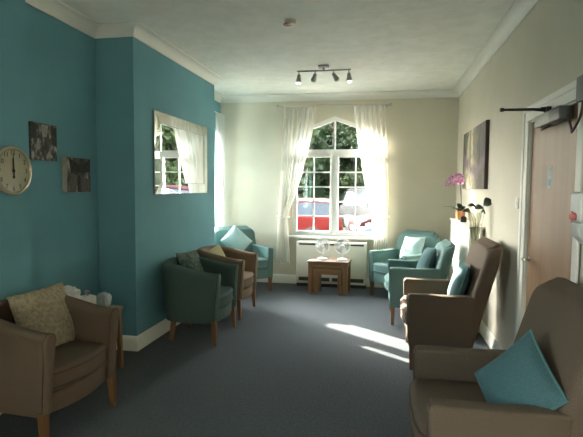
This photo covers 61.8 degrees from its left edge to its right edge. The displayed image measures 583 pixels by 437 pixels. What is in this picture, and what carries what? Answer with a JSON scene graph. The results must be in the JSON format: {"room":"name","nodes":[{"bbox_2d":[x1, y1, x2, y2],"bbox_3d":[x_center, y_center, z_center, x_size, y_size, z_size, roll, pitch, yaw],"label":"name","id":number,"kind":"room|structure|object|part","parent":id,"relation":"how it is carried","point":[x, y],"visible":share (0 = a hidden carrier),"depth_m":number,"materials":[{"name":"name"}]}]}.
{"room":"care facility","nodes":[
{"label":"care facility","id":0,"kind":"room"},
{"bbox_2d":[0,0,219,335],"bbox_3d":[-2.131,-0.123,2.475,0.690,2.930,10.874,1,4,11],"label":"wall","id":1,"kind":"structure","parent":0,"point":[101,96],"depth_m":4.36,"materials":[{"name":"teal paint"}]},
{"bbox_2d":[0,146,31,195],"bbox_3d":[-1.879,-0.322,3.285,0.037,0.336,0.336,1,4,11],"label":"wall clock","id":2,"kind":"object","parent":1,"relation":"attached to","point":[15,165],"visible":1,"depth_m":3.29,"materials":[{"name":"beige metal"}]},
{"bbox_2d":[28,121,56,161],"bbox_3d":[-1.899,-0.584,3.721,0.025,0.280,0.290,1,4,11],"label":"picture","id":3,"kind":"object","parent":1,"relation":"attached to","point":[42,137],"visible":0.9,"depth_m":3.70},
{"bbox_2d":[62,157,90,192],"bbox_3d":[-1.817,-0.366,4.119,0.048,0.290,0.325,1,4,11],"label":"picture","id":4,"kind":"object","parent":1,"relation":"attached to","point":[76,177],"visible":1,"depth_m":4.07},
{"bbox_2d":[0,319,179,414],"bbox_3d":[-1.976,1.273,2.535,0.390,0.137,10.874,1,4,11],"label":"baseboard","id":5,"kind":"structure","parent":1,"relation":"attached to","point":[130,343],"depth_m":4.62,"materials":[{"name":"white paint"}]},
{"bbox_2d":[25,0,224,102],"bbox_3d":[-1.911,-1.533,2.344,0.476,0.096,10.874,1,4,11],"label":"trim","id":6,"kind":"structure","parent":1,"relation":"attached to","point":[57,9],"depth_m":4.31,"materials":[{"name":"white paint"}]},
{"bbox_2d":[153,110,206,194],"bbox_3d":[-1.198,-0.688,5.427,0.024,0.823,1.440,1,4,11],"label":"wall mirror","id":7,"kind":"object","parent":1,"relation":"attached to","point":[180,145],"visible":1,"depth_m":5.28,"materials":[{"name":"silver glass"}]},
{"bbox_2d":[160,124,203,182],"bbox_3d":[-1.198,-0.688,5.427,0.004,0.599,1.216,1,4,11],"label":"mirror glass","id":8,"kind":"object","parent":7,"relation":"on","point":[181,148],"depth_m":5.34,"materials":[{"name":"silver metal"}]},
{"bbox_3d":[-1.200,-1.582,7.135,0.095,0.016,1.140,1,4,11],"label":"curtain rod","id":9,"kind":"object","parent":1,"relation":"attached to","visible":0},
{"bbox_2d":[215,113,224,226],"bbox_3d":[-1.101,-0.678,7.540,0.068,1.834,0.400,1,4,11],"label":"curtain","id":10,"kind":"object","parent":9,"relation":"hanging from","point":[220,120],"visible":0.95,"depth_m":7.45,"materials":[{"name":"white fabric"}]},
{"bbox_2d":[0,282,489,436],"bbox_3d":[-0.418,1.433,2.248,4.322,0.120,11.514,1,4,11],"label":"floor","id":11,"kind":"structure","parent":0,"point":[296,362],"depth_m":3.86,"materials":[{"name":"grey carpet"}]},
{"bbox_2d":[0,295,118,436],"bbox_3d":[-1.575,0.917,3.102,0.662,0.780,0.699,1,4,15],"label":"tub chair","id":12,"kind":"object","parent":11,"relation":"on","point":[38,378],"visible":0.91,"depth_m":2.83,"materials":[{"name":"brown"}]},
{"bbox_2d":[6,282,74,346],"bbox_3d":[-1.631,0.672,3.243,0.237,0.420,0.452,2,4,21],"label":"cushion","id":13,"kind":"object","parent":12,"relation":"on","point":[45,310],"visible":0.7,"depth_m":3.18,"materials":[{"name":"beige fabric"}]},
{"bbox_3d":[-1.399,1.215,2.751,0.050,0.235,0.046,1,4,15],"label":"leg","id":14,"kind":"part","parent":12,"relation":"part of","materials":[{"name":"brown wood"}]},
{"bbox_3d":[-1.523,1.045,3.096,0.512,0.117,0.540,1,4,15],"label":"seat","id":15,"kind":"part","parent":12,"relation":"part of","materials":[{"name":"brown fabric"}]},
{"bbox_3d":[-1.516,0.915,3.086,0.525,0.137,0.523,1,4,15],"label":"seat","id":16,"kind":"part","parent":12,"relation":"part of","materials":[{"name":"brown fabric"}]},
{"bbox_3d":[-1.240,1.177,3.353,0.050,0.235,0.046,1,4,15],"label":"leg","id":17,"kind":"part","parent":12,"relation":"part of","materials":[{"name":"brown wood"}]},
{"bbox_2d":[108,305,123,367],"bbox_3d":[-1.642,0.995,3.890,0.410,0.522,0.450,1,4,11],"label":"side table","id":18,"kind":"object","parent":11,"relation":"on","point":[119,334],"visible":0.14,"depth_m":4.04,"materials":[{"name":"brown wood"}]},
{"bbox_2d":[64,285,80,298],"bbox_3d":[-1.740,0.631,3.765,0.190,0.218,0.225,1,4,11],"label":"plastic bag","id":19,"kind":"object","parent":18,"relation":"on","point":[71,291],"visible":0.2,"depth_m":3.76,"materials":[{"name":"white plastic"}]},
{"bbox_2d":[80,290,95,303],"bbox_3d":[-1.634,0.654,3.897,0.090,0.157,0.110,4,5,39],"label":"packet","id":20,"kind":"object","parent":18,"relation":"on","point":[88,297],"visible":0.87,"depth_m":3.88,"materials":[{"name":"white plastic"}]},
{"bbox_2d":[96,292,111,306],"bbox_3d":[-1.539,0.668,3.992,0.111,0.119,0.128,1,4,11],"label":"paper packet","id":21,"kind":"object","parent":18,"relation":"on","point":[104,298],"visible":0.88,"depth_m":3.95,"materials":[{"name":"white paper"}]},
{"bbox_3d":[-1.435,0.997,4.048,0.046,0.500,0.046,1,4,11],"label":"leg","id":22,"kind":"part","parent":18,"relation":"part of","materials":[{"name":"brown wood"}]},
{"bbox_2d":[163,257,238,346],"bbox_3d":[-0.944,0.801,4.973,0.662,0.780,0.699,1,4,10],"label":"tub chair","id":23,"kind":"object","parent":11,"relation":"on","point":[192,296],"visible":0.96,"depth_m":4.66,"materials":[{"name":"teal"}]},
{"bbox_3d":[-1.165,1.083,4.795,0.068,0.235,0.058,1,4,10],"label":"leg","id":24,"kind":"part","parent":23,"relation":"part of","materials":[{"name":"brown wood"}]},
{"bbox_2d":[175,250,203,271],"bbox_3d":[-1.049,0.544,5.130,0.208,0.405,0.425,2,4,20],"label":"cushion","id":25,"kind":"object","parent":23,"relation":"on","point":[191,260],"visible":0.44,"depth_m":5.04,"materials":[{"name":"grey fabric"}]},
{"bbox_3d":[-0.738,1.097,4.639,0.050,0.235,0.046,1,4,10],"label":"leg","id":26,"kind":"part","parent":23,"relation":"part of","materials":[{"name":"brown wood"}]},
{"bbox_3d":[-0.891,0.928,4.972,0.512,0.117,0.540,1,4,10],"label":"seat","id":27,"kind":"part","parent":23,"relation":"part of","materials":[{"name":"teal fabric"}]},
{"bbox_3d":[-0.883,0.798,4.963,0.525,0.137,0.523,1,4,10],"label":"seat","id":28,"kind":"part","parent":23,"relation":"part of","materials":[{"name":"teal fabric"}]},
{"bbox_3d":[-0.630,1.058,5.252,0.050,0.235,0.046,1,4,10],"label":"leg","id":29,"kind":"part","parent":23,"relation":"part of","materials":[{"name":"brown wood"}]},
{"bbox_2d":[197,245,257,319],"bbox_3d":[-0.799,0.742,5.896,0.662,0.780,0.699,1,4,11],"label":"tub chair","id":30,"kind":"object","parent":11,"relation":"on","point":[247,262],"visible":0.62,"depth_m":5.81,"materials":[{"name":"brown fabric"}]},
{"bbox_2d":[207,244,225,256],"bbox_3d":[-0.894,0.528,5.936,0.207,0.399,0.436,2,4,22],"label":"cushion","id":31,"kind":"object","parent":30,"relation":"on","point":[217,249],"visible":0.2,"depth_m":5.94,"materials":[{"name":"beige fabric"}]},
{"bbox_3d":[-0.598,1.038,5.558,0.050,0.235,0.046,1,4,11],"label":"leg","id":32,"kind":"part","parent":30,"relation":"part of","materials":[{"name":"brown wood"}]},
{"bbox_3d":[-0.746,0.869,5.894,0.512,0.117,0.540,1,4,11],"label":"seat","id":33,"kind":"part","parent":30,"relation":"part of","materials":[{"name":"brown fabric"}]},
{"bbox_3d":[-0.739,0.739,5.884,0.525,0.137,0.523,1,4,11],"label":"seat","id":34,"kind":"part","parent":30,"relation":"part of","materials":[{"name":"brown fabric"}]},
{"bbox_3d":[-0.482,0.999,6.170,0.050,0.235,0.046,1,4,11],"label":"leg","id":35,"kind":"part","parent":30,"relation":"part of","materials":[{"name":"brown wood"}]},
{"bbox_2d":[215,226,273,290],"bbox_3d":[-0.727,0.592,7.151,0.700,0.917,0.750,-2,4,-32],"label":"armchair","id":36,"kind":"object","parent":11,"relation":"on","point":[265,254],"visible":0.46,"depth_m":7.15,"materials":[{"name":"teal"}]},
{"bbox_3d":[-0.836,0.490,7.319,0.696,0.738,0.336,-2,4,-32],"label":"backrest","id":37,"kind":"part","parent":36,"relation":"part of","materials":[{"name":"teal fabric"}]},
{"bbox_2d":[220,224,251,250],"bbox_3d":[-0.811,0.332,7.187,0.224,0.487,0.487,3,5,36],"label":"cushion","id":38,"kind":"object","parent":36,"relation":"on","point":[235,238],"visible":0.87,"depth_m":7.13,"materials":[{"name":"blue fabric"}]},
{"bbox_3d":[-0.660,0.640,7.047,0.502,0.145,0.484,-2,4,-32],"label":"seat","id":39,"kind":"part","parent":36,"relation":"part of","materials":[{"name":"teal fabric"}]},
{"bbox_3d":[-0.690,0.779,7.102,0.522,0.150,0.495,-2,4,-32],"label":"seat","id":40,"kind":"part","parent":36,"relation":"part of","materials":[{"name":"teal fabric"}]},
{"bbox_3d":[-0.440,0.625,7.265,0.095,0.440,0.546,-2,4,-32],"label":"arm","id":41,"kind":"part","parent":36,"relation":"part of"},
{"bbox_3d":[-0.312,0.950,7.102,0.048,0.215,0.048,-2,4,-32],"label":"leg","id":42,"kind":"part","parent":36,"relation":"part of","materials":[{"name":"brown wood"}]},
{"bbox_2d":[314,267,342,295],"bbox_3d":[0.541,0.885,6.991,0.395,0.372,0.300,1,4,14],"label":"table","id":43,"kind":"object","parent":11,"relation":"on","point":[318,271],"visible":0.77,"depth_m":6.88,"materials":[{"name":"brown wood"}]},
{"bbox_3d":[0.352,0.903,6.918,0.048,0.344,0.048,1,4,14],"label":"leg","id":44,"kind":"part","parent":43,"relation":"part of","materials":[{"name":"brown wood"}]},
{"bbox_3d":[0.410,0.888,7.146,0.048,0.344,0.048,1,4,14],"label":"leg","id":45,"kind":"part","parent":43,"relation":"part of","materials":[{"name":"brown wood"}]},
{"bbox_3d":[0.673,0.911,6.837,0.048,0.344,0.048,1,4,14],"label":"leg","id":46,"kind":"part","parent":43,"relation":"part of","materials":[{"name":"brown wood"}]},
{"bbox_3d":[0.730,0.896,7.066,0.048,0.344,0.048,1,4,14],"label":"leg","id":47,"kind":"part","parent":43,"relation":"part of","materials":[{"name":"brown wood"}]},
{"bbox_2d":[308,257,350,295],"bbox_3d":[0.550,0.831,7.032,0.575,0.475,0.380,1,4,14],"label":"table","id":48,"kind":"object","parent":11,"relation":"on","point":[313,262],"visible":0.97,"depth_m":6.89,"materials":[{"name":"brown wood"}]},
{"bbox_3d":[0.268,0.849,6.945,0.056,0.447,0.056,1,4,14],"label":"leg","id":49,"kind":"part","parent":48,"relation":"part of","materials":[{"name":"brown wood"}]},
{"bbox_2d":[315,238,329,259],"bbox_3d":[0.450,0.434,7.034,0.214,0.317,0.165,1,4,4],"label":"desk fan","id":50,"kind":"object","parent":48,"relation":"on","point":[321,247],"visible":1,"depth_m":6.99,"materials":[{"name":"white plastic"}]},
{"bbox_2d":[334,238,350,260],"bbox_3d":[0.728,0.440,6.977,0.213,0.317,0.166,3,5,38],"label":"desk fan","id":51,"kind":"object","parent":48,"relation":"on","point":[341,245],"visible":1,"depth_m":6.96,"materials":[{"name":"white plastic"}]},
{"bbox_3d":[0.756,0.861,6.822,0.056,0.447,0.056,1,4,14],"label":"leg","id":52,"kind":"part","parent":48,"relation":"part of","materials":[{"name":"brown wood"}]},
{"bbox_3d":[0.832,0.842,7.120,0.056,0.447,0.056,1,4,14],"label":"leg","id":53,"kind":"part","parent":48,"relation":"part of","materials":[{"name":"brown wood"}]},
{"bbox_2d":[296,240,366,288],"bbox_3d":[0.613,0.698,7.440,1.060,0.690,0.216,1,4,11],"label":"heater","id":54,"kind":"object","parent":11,"relation":"on","point":[306,249],"visible":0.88,"depth_m":7.34,"materials":[{"name":"beige metal"}]},
{"bbox_2d":[299,277,362,282],"bbox_3d":[0.592,0.926,7.355,0.980,0.055,0.013,1,4,11],"label":"vent","id":55,"kind":"object","parent":54,"relation":"attached to","point":[301,279],"depth_m":7.35,"materials":[{"name":"grey metal"}]},
{"bbox_2d":[299,243,363,246],"bbox_3d":[0.596,0.395,7.322,0.980,0.024,0.010,1,4,11],"label":"vent","id":56,"kind":"object","parent":54,"relation":"attached to","point":[300,244],"depth_m":7.32,"materials":[{"name":"grey metal"}]},
{"bbox_2d":[369,229,439,295],"bbox_3d":[1.548,0.637,6.736,0.750,0.917,0.700,-2,5,-34],"label":"armchair","id":57,"kind":"object","parent":11,"relation":"on","point":[378,259],"visible":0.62,"depth_m":6.78,"materials":[{"name":"teal fabric"}]},
{"bbox_3d":[1.133,0.978,6.859,0.048,0.215,0.048,-2,5,-34],"label":"leg","id":58,"kind":"part","parent":57,"relation":"part of","materials":[{"name":"brown wood"}]},
{"bbox_3d":[1.488,0.822,6.708,0.495,0.150,0.522,-2,5,-34],"label":"seat","id":59,"kind":"part","parent":57,"relation":"part of","materials":[{"name":"teal fabric"}]},
{"bbox_3d":[1.444,0.682,6.668,0.484,0.145,0.502,-2,5,-34],"label":"seat","id":60,"kind":"part","parent":57,"relation":"part of","materials":[{"name":"teal fabric"}]},
{"bbox_3d":[1.330,0.660,6.955,0.546,0.440,0.095,-2,5,-34],"label":"arm","id":61,"kind":"part","parent":57,"relation":"part of"},
{"bbox_3d":[1.670,0.695,6.457,0.546,0.440,0.095,-2,5,-34],"label":"arm","id":62,"kind":"part","parent":57,"relation":"part of"},
{"bbox_2d":[399,236,425,259],"bbox_3d":[1.661,0.422,6.716,0.198,0.358,0.380,-3,5,-38],"label":"cushion","id":63,"kind":"object","parent":57,"relation":"on","point":[411,245],"visible":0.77,"depth_m":6.65,"materials":[{"name":"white fabric"}]},
{"bbox_3d":[1.720,0.541,6.847,0.336,0.738,0.696,-2,5,-34],"label":"backrest","id":64,"kind":"part","parent":57,"relation":"part of","materials":[{"name":"teal fabric"}]},
{"bbox_2d":[384,239,455,324],"bbox_3d":[1.456,0.708,5.637,0.750,0.917,0.700,1,4,10],"label":"armchair","id":65,"kind":"object","parent":11,"relation":"on","point":[397,269],"visible":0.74,"depth_m":5.33,"materials":[{"name":"teal fabric"}]},
{"bbox_3d":[1.332,0.747,5.661,0.484,0.145,0.502,1,4,10],"label":"seat","id":66,"kind":"part","parent":65,"relation":"part of","materials":[{"name":"teal fabric"}]},
{"bbox_3d":[1.121,1.073,5.397,0.048,0.215,0.048,1,4,10],"label":"leg","id":67,"kind":"part","parent":65,"relation":"part of","materials":[{"name":"brown wood"}]},
{"bbox_3d":[1.449,0.726,5.947,0.546,0.440,0.095,1,4,10],"label":"arm","id":68,"kind":"part","parent":65,"relation":"part of"},
{"bbox_3d":[1.348,0.764,5.352,0.546,0.440,0.095,1,4,10],"label":"arm","id":69,"kind":"part","parent":65,"relation":"part of"},
{"bbox_2d":[416,247,436,267],"bbox_3d":[1.542,0.496,5.572,0.195,0.378,0.388,0,4,-5],"label":"cushion","id":70,"kind":"object","parent":65,"relation":"on","point":[427,258],"visible":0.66,"depth_m":5.44,"materials":[{"name":"teal fabric"}]},
{"bbox_3d":[1.661,0.622,5.597,0.336,0.738,0.696,1,4,10],"label":"backrest","id":71,"kind":"part","parent":65,"relation":"part of","materials":[{"name":"teal fabric"}]},
{"bbox_2d":[400,237,502,369],"bbox_3d":[1.379,0.714,4.350,0.796,1.072,0.800,1,4,11],"label":"armchair","id":72,"kind":"object","parent":11,"relation":"on","point":[430,316],"visible":0.96,"depth_m":3.99,"materials":[{"name":"brown fabric"}]},
{"bbox_3d":[1.232,0.829,4.386,0.484,0.145,0.602,1,4,11],"label":"seat","id":73,"kind":"part","parent":72,"relation":"part of","materials":[{"name":"brown fabric"}]},
{"bbox_3d":[1.006,1.158,4.077,0.048,0.215,0.048,1,4,11],"label":"leg","id":74,"kind":"part","parent":72,"relation":"part of","materials":[{"name":"brown wood"}]},
{"bbox_3d":[1.364,0.806,4.718,0.546,0.440,0.095,1,4,11],"label":"arm","id":75,"kind":"part","parent":72,"relation":"part of"},
{"bbox_3d":[1.233,0.850,4.027,0.546,0.440,0.095,1,4,11],"label":"arm","id":76,"kind":"part","parent":72,"relation":"part of"},
{"bbox_2d":[447,261,469,294],"bbox_3d":[1.452,0.568,4.227,0.176,0.390,0.408,1,4,14],"label":"cushion","id":77,"kind":"object","parent":72,"relation":"on","point":[460,280],"visible":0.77,"depth_m":4.08,"materials":[{"name":"teal fabric"}]},
{"bbox_3d":[1.583,0.628,4.306,0.383,0.893,0.796,1,4,11],"label":"backrest","id":78,"kind":"part","parent":72,"relation":"part of","materials":[{"name":"brown fabric"}]},
{"bbox_2d":[449,218,484,332],"bbox_3d":[2.067,0.598,5.836,0.165,1.120,1.500,1,4,11],"label":"ledge","id":79,"kind":"object","parent":11,"relation":"on","point":[462,236],"visible":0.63,"depth_m":5.62,"materials":[{"name":"white paint"}]},
{"bbox_2d":[442,172,465,219],"bbox_3d":[2.077,-0.281,6.130,0.196,0.597,0.620,0,4,-11],"label":"potted orchid","id":80,"kind":"object","parent":79,"relation":"on","point":[459,179],"visible":0.98,"depth_m":6.05,"materials":[{"name":"pink plant"}]},
{"bbox_3d":[2.112,-0.039,6.082,0.126,0.120,0.126,1,4,11],"label":"pot","id":81,"kind":"part","parent":80,"relation":"part of","materials":[{"name":"orange ceramic"}]},
{"bbox_2d":[460,216,466,221],"bbox_3d":[2.025,0.008,5.735,0.064,0.070,0.070,1,4,11],"label":"box","id":82,"kind":"object","parent":79,"relation":"on","point":[462,218],"visible":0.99,"depth_m":5.70,"materials":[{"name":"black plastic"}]},
{"bbox_2d":[450,218,484,228],"bbox_3d":[2.071,0.052,5.800,0.165,0.025,1.500,1,4,11],"label":"shelf","id":83,"kind":"object","parent":79,"relation":"attached to","point":[465,225],"depth_m":5.53,"materials":[{"name":"white paint"}]},
{"bbox_2d":[463,197,491,239],"bbox_3d":[1.855,0.503,4.888,0.295,1.431,0.172,2,4,21],"label":"flowers","id":84,"kind":"object","parent":11,"relation":"on","point":[487,201],"visible":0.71,"depth_m":4.86,"materials":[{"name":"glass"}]},
{"bbox_2d":[408,277,582,436],"bbox_3d":[0.971,0.843,2.312,0.796,1.072,0.800,1,4,10],"label":"armchair","id":85,"kind":"object","parent":11,"relation":"on","point":[446,397],"visible":0.88,"depth_m":2.11,"materials":[{"name":"brown fabric"}]},
{"bbox_3d":[0.823,0.959,2.344,0.484,0.145,0.602,1,4,10],"label":"seat","id":86,"kind":"part","parent":85,"relation":"part of","materials":[{"name":"brown fabric"}]},
{"bbox_3d":[0.949,0.935,2.680,0.546,0.440,0.095,1,4,10],"label":"arm","id":87,"kind":"part","parent":85,"relation":"part of"},
{"bbox_3d":[0.831,0.980,1.986,0.546,0.440,0.095,1,4,10],"label":"arm","id":88,"kind":"part","parent":85,"relation":"part of"},
{"bbox_2d":[474,329,569,409],"bbox_3d":[0.988,0.736,2.138,0.202,0.468,0.482,0,4,-1],"label":"cushion","id":89,"kind":"object","parent":85,"relation":"on","point":[521,375],"visible":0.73,"depth_m":2.09,"materials":[{"name":"teal fabric"}]},
{"bbox_3d":[1.175,0.757,2.272,0.383,0.893,0.796,1,4,10],"label":"backrest","id":90,"kind":"part","parent":85,"relation":"part of","materials":[{"name":"brown fabric"}]},
{"bbox_2d":[59,0,514,95],"bbox_3d":[-0.394,-1.625,2.049,4.322,0.150,11.514,1,4,11],"label":"ceiling","id":91,"kind":"structure","parent":0,"point":[386,45],"depth_m":4.57,"materials":[{"name":"white paint"}]},
{"bbox_2d":[283,18,295,26],"bbox_3d":[-0.015,-1.659,4.130,0.112,0.046,0.104,1,4,11],"label":"smoke detector","id":92,"kind":"object","parent":91,"relation":"attached to","point":[289,21],"visible":1,"depth_m":4.10,"materials":[{"name":"beige plastic"}]},
{"bbox_2d":[296,65,351,84],"bbox_3d":[0.378,-1.676,5.694,0.666,0.210,0.136,1,4,11],"label":"track light","id":93,"kind":"object","parent":91,"relation":"attached to","point":[336,78],"visible":1,"depth_m":5.67,"materials":[{"name":"silver metal"}]},
{"bbox_3d":[0.375,-1.766,5.665,0.124,0.026,0.090,1,4,11],"label":"plate","id":94,"kind":"part","parent":93,"relation":"part of","materials":[{"name":"silver metal"}]},
{"bbox_2d":[220,97,458,278],"bbox_3d":[0.668,-0.437,7.631,4.262,2.930,0.320,1,4,11],"label":"wall","id":95,"kind":"structure","parent":0,"point":[422,133],"depth_m":7.34,"materials":[{"name":"beige paint"}]},
{"bbox_2d":[257,274,384,287],"bbox_3d":[0.625,0.967,7.556,3.622,0.137,0.020,1,4,11],"label":"baseboard","id":96,"kind":"structure","parent":95,"relation":"attached to","point":[277,278],"depth_m":7.68,"materials":[{"name":"white paint"}]},
{"bbox_2d":[289,116,375,239],"bbox_3d":[0.680,-0.626,7.599,1.440,1.888,0.435,1,4,11],"label":"window","id":97,"kind":"structure","parent":95,"relation":"in","point":[334,154],"depth_m":7.50,"materials":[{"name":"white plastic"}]},
{"bbox_3d":[0.643,0.293,7.504,1.440,0.035,0.120,1,4,11],"label":"sill","id":98,"kind":"part","parent":97,"relation":"part of","materials":[{"name":"white plastic"}]},
{"bbox_2d":[276,103,391,107],"bbox_3d":[0.625,-1.700,7.325,1.741,0.072,0.143,1,4,11],"label":"curtain rod","id":99,"kind":"object","parent":95,"relation":"attached to","point":[389,104],"visible":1,"depth_m":7.27,"materials":[{"name":"grey metal"}]},
{"bbox_2d":[275,107,315,263],"bbox_3d":[0.050,-0.487,7.443,0.623,2.404,0.180,2,4,21],"label":"curtain","id":100,"kind":"object","parent":99,"relation":"hanging from","point":[297,123],"visible":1,"depth_m":7.45,"materials":[{"name":"white fabric"}]},
{"bbox_2d":[354,105,389,249],"bbox_3d":[1.198,-0.496,7.264,0.564,2.344,0.196,1,4,11],"label":"curtain","id":101,"kind":"object","parent":99,"relation":"hanging from","point":[370,121],"visible":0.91,"depth_m":7.22,"materials":[{"name":"white fabric"}]},
{"bbox_2d":[221,89,457,102],"bbox_3d":[0.640,-1.838,7.330,3.622,0.096,0.106,1,4,11],"label":"trim","id":102,"kind":"structure","parent":95,"relation":"attached to","point":[444,93],"depth_m":7.32,"materials":[{"name":"white paint"}]},
{"bbox_2d":[456,0,582,349],"bbox_3d":[1.560,-0.048,1.778,0.320,2.930,10.874,1,4,11],"label":"wall","id":103,"kind":"structure","parent":0,"point":[543,55],"depth_m":4.08,"materials":[{"name":"beige paint"}]},
{"bbox_2d":[462,120,489,188],"bbox_3d":[2.123,-0.696,5.653,0.036,0.703,1.415,1,4,11],"label":"painting","id":104,"kind":"object","parent":103,"relation":"attached to","point":[476,141],"visible":1,"depth_m":5.40,"materials":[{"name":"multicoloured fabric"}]},
{"bbox_2d":[480,320,503,349],"bbox_3d":[2.070,1.112,5.518,0.020,0.137,3.494,1,4,11],"label":"baseboard","id":105,"kind":"structure","parent":103,"relation":"attached to","point":[491,341],"depth_m":4.70,"materials":[{"name":"white paint"}]},
{"bbox_2d":[453,0,538,96],"bbox_3d":[1.362,-1.466,1.725,0.106,0.096,10.874,1,4,11],"label":"trim","id":106,"kind":"structure","parent":103,"relation":"attached to","point":[517,12],"depth_m":4.46,"materials":[{"name":"white paint"}]},
{"bbox_2d":[515,198,518,208],"bbox_3d":[1.782,-0.121,3.850,0.015,0.086,0.086,1,4,11],"label":"light switch","id":107,"kind":"object","parent":103,"relation":"attached to","point":[516,199],"visible":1,"depth_m":3.82,"materials":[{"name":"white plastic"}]},
{"bbox_2d":[514,80,582,340],"bbox_3d":[1.785,0.272,3.140,0.371,2.117,1.160,1,4,11],"label":"door","id":108,"kind":"structure","parent":103,"relation":"in","point":[548,250],"depth_m":3.16,"materials":[{"name":"brown wood"}]},
{"bbox_3d":[1.697,0.296,3.510,0.063,0.048,0.139,1,4,11],"label":"handle","id":109,"kind":"part","parent":108,"relation":"part of","materials":[{"name":"silver metal"}]},
{"bbox_2d":[500,105,573,130],"bbox_3d":[1.488,-0.634,3.027,0.335,0.151,0.470,1,4,11],"label":"door closer","id":110,"kind":"object","parent":108,"relation":"attached to","point":[550,117],"depth_m":2.98,"materials":[{"name":"grey metal"}]},
{"bbox_3d":[1.499,-0.688,3.114,0.322,0.053,0.061,1,4,9],"label":"rod","id":111,"kind":"part","parent":110,"relation":"part of","materials":[{"name":"black plastic"}]},
{"bbox_2d":[547,165,551,188],"bbox_3d":[1.673,-0.268,3.158,0.002,0.150,0.080,1,4,11],"label":"notice","id":112,"kind":"object","parent":108,"relation":"attached to","point":[549,174],"visible":1,"depth_m":3.15,"materials":[{"name":"white paper"}]},
{"bbox_2d":[569,192,582,243],"bbox_3d":[1.458,-0.001,2.415,0.114,0.258,0.130,1,4,11],"label":"soap dispenser","id":113,"kind":"object","parent":103,"relation":"attached to","point":[576,206],"visible":1,"depth_m":2.39,"materials":[{"name":"white plastic"}]},
{"bbox_2d":[576,75,582,101],"bbox_3d":[1.512,-0.670,2.479,0.060,0.130,0.160,1,4,11],"label":"wall box","id":114,"kind":"object","parent":103,"relation":"attached to","point":[579,85],"visible":0.94,"depth_m":2.51,"materials":[{"name":"grey plastic"}]},
{"bbox_2d":[567,101,582,133],"bbox_3d":[1.527,-0.546,2.627,0.030,0.172,0.213,1,4,11],"label":"cable","id":115,"kind":"object","parent":114,"relation":"hanging from","point":[572,129],"visible":0.98,"depth_m":2.59,"materials":[{"name":"grey plastic"}]},
{"label":"outside","id":116,"kind":"structure","parent":0,"visible":0},
{"bbox_3d":[4.142,-0.514,33.762,90.000,0.100,52.186,1,4,11],"label":"ground","id":117,"kind":"structure","parent":116,"visible":0},
{"bbox_2d":[297,198,342,230],"bbox_3d":[-0.646,0.107,12.878,4.013,1.300,1.756,1,4,5],"label":"car","id":118,"kind":"object","parent":117,"relation":"on","point":[304,208],"visible":0.08,"depth_m":11.95,"materials":[{"name":"red paint"}]},
{"bbox_2d":[339,189,371,226],"bbox_3d":[3.607,-0.334,18.252,1.756,1.550,4.413,-1,4,-25],"label":"car","id":119,"kind":"object","parent":117,"relation":"on","point":[345,209],"visible":0.12,"depth_m":18.96,"materials":[{"name":"white paint"}]},
{"bbox_2d":[348,213,371,231],"bbox_3d":[3.829,0.090,14.471,4.113,1.200,1.756,0,4,-4],"label":"car","id":120,"kind":"object","parent":117,"relation":"on","point":[360,222],"visible":0.12,"depth_m":14.00,"materials":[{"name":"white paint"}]},
{"bbox_2d":[357,223,371,231],"bbox_3d":[3.459,0.276,11.192,3.813,1.250,1.756,2,4,16],"label":"car","id":121,"kind":"object","parent":117,"relation":"on","point":[368,227],"visible":0.06,"depth_m":10.92,"materials":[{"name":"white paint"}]},
{"bbox_3d":[5.234,-0.988,39.484,90.000,0.120,40.500,1,4,11],"label":"lawn","id":122,"kind":"structure","parent":117,"relation":"on","visible":0},
{"bbox_2d":[298,128,319,189],"bbox_3d":[-0.102,-4.010,23.713,3.570,8.135,3.982,1,4,11],"label":"tree","id":123,"kind":"object","parent":122,"relation":"on","point":[308,167],"visible":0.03,"depth_m":24.24,"materials":[{"name":"green plant"}]},
{"bbox_2d":[298,122,363,204],"bbox_3d":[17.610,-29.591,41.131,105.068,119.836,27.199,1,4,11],"label":"hedge","id":124,"kind":"object","parent":122,"relation":"on","point":[319,192],"visible":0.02,"depth_m":39.01,"materials":[{"name":"green plant"}]},
{"bbox_2d":[309,121,357,194],"bbox_3d":[3.106,-5.860,34.861,4.045,10.425,4.399,-2,4,-28],"label":"tree","id":125,"kind":"object","parent":122,"relation":"on","point":[323,179],"visible":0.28,"depth_m":34.71,"materials":[{"name":"green plant"}]},
{"bbox_2d":[340,126,365,189],"bbox_3d":[4.876,-4.742,28.683,4.308,9.028,4.250,-2,4,-28],"label":"tree","id":126,"kind":"object","parent":122,"relation":"on","point":[348,180],"visible":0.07,"depth_m":28.78,"materials":[{"name":"green plant"}]},
{"bbox_2d":[351,138,361,165],"bbox_3d":[5.078,-4.028,22.511,4.394,8.410,3.761,3,4,33],"label":"tree","id":127,"kind":"object","parent":122,"relation":"on","point":[355,145],"visible":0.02,"depth_m":22.79,"materials":[{"name":"green plant"}]}
]}

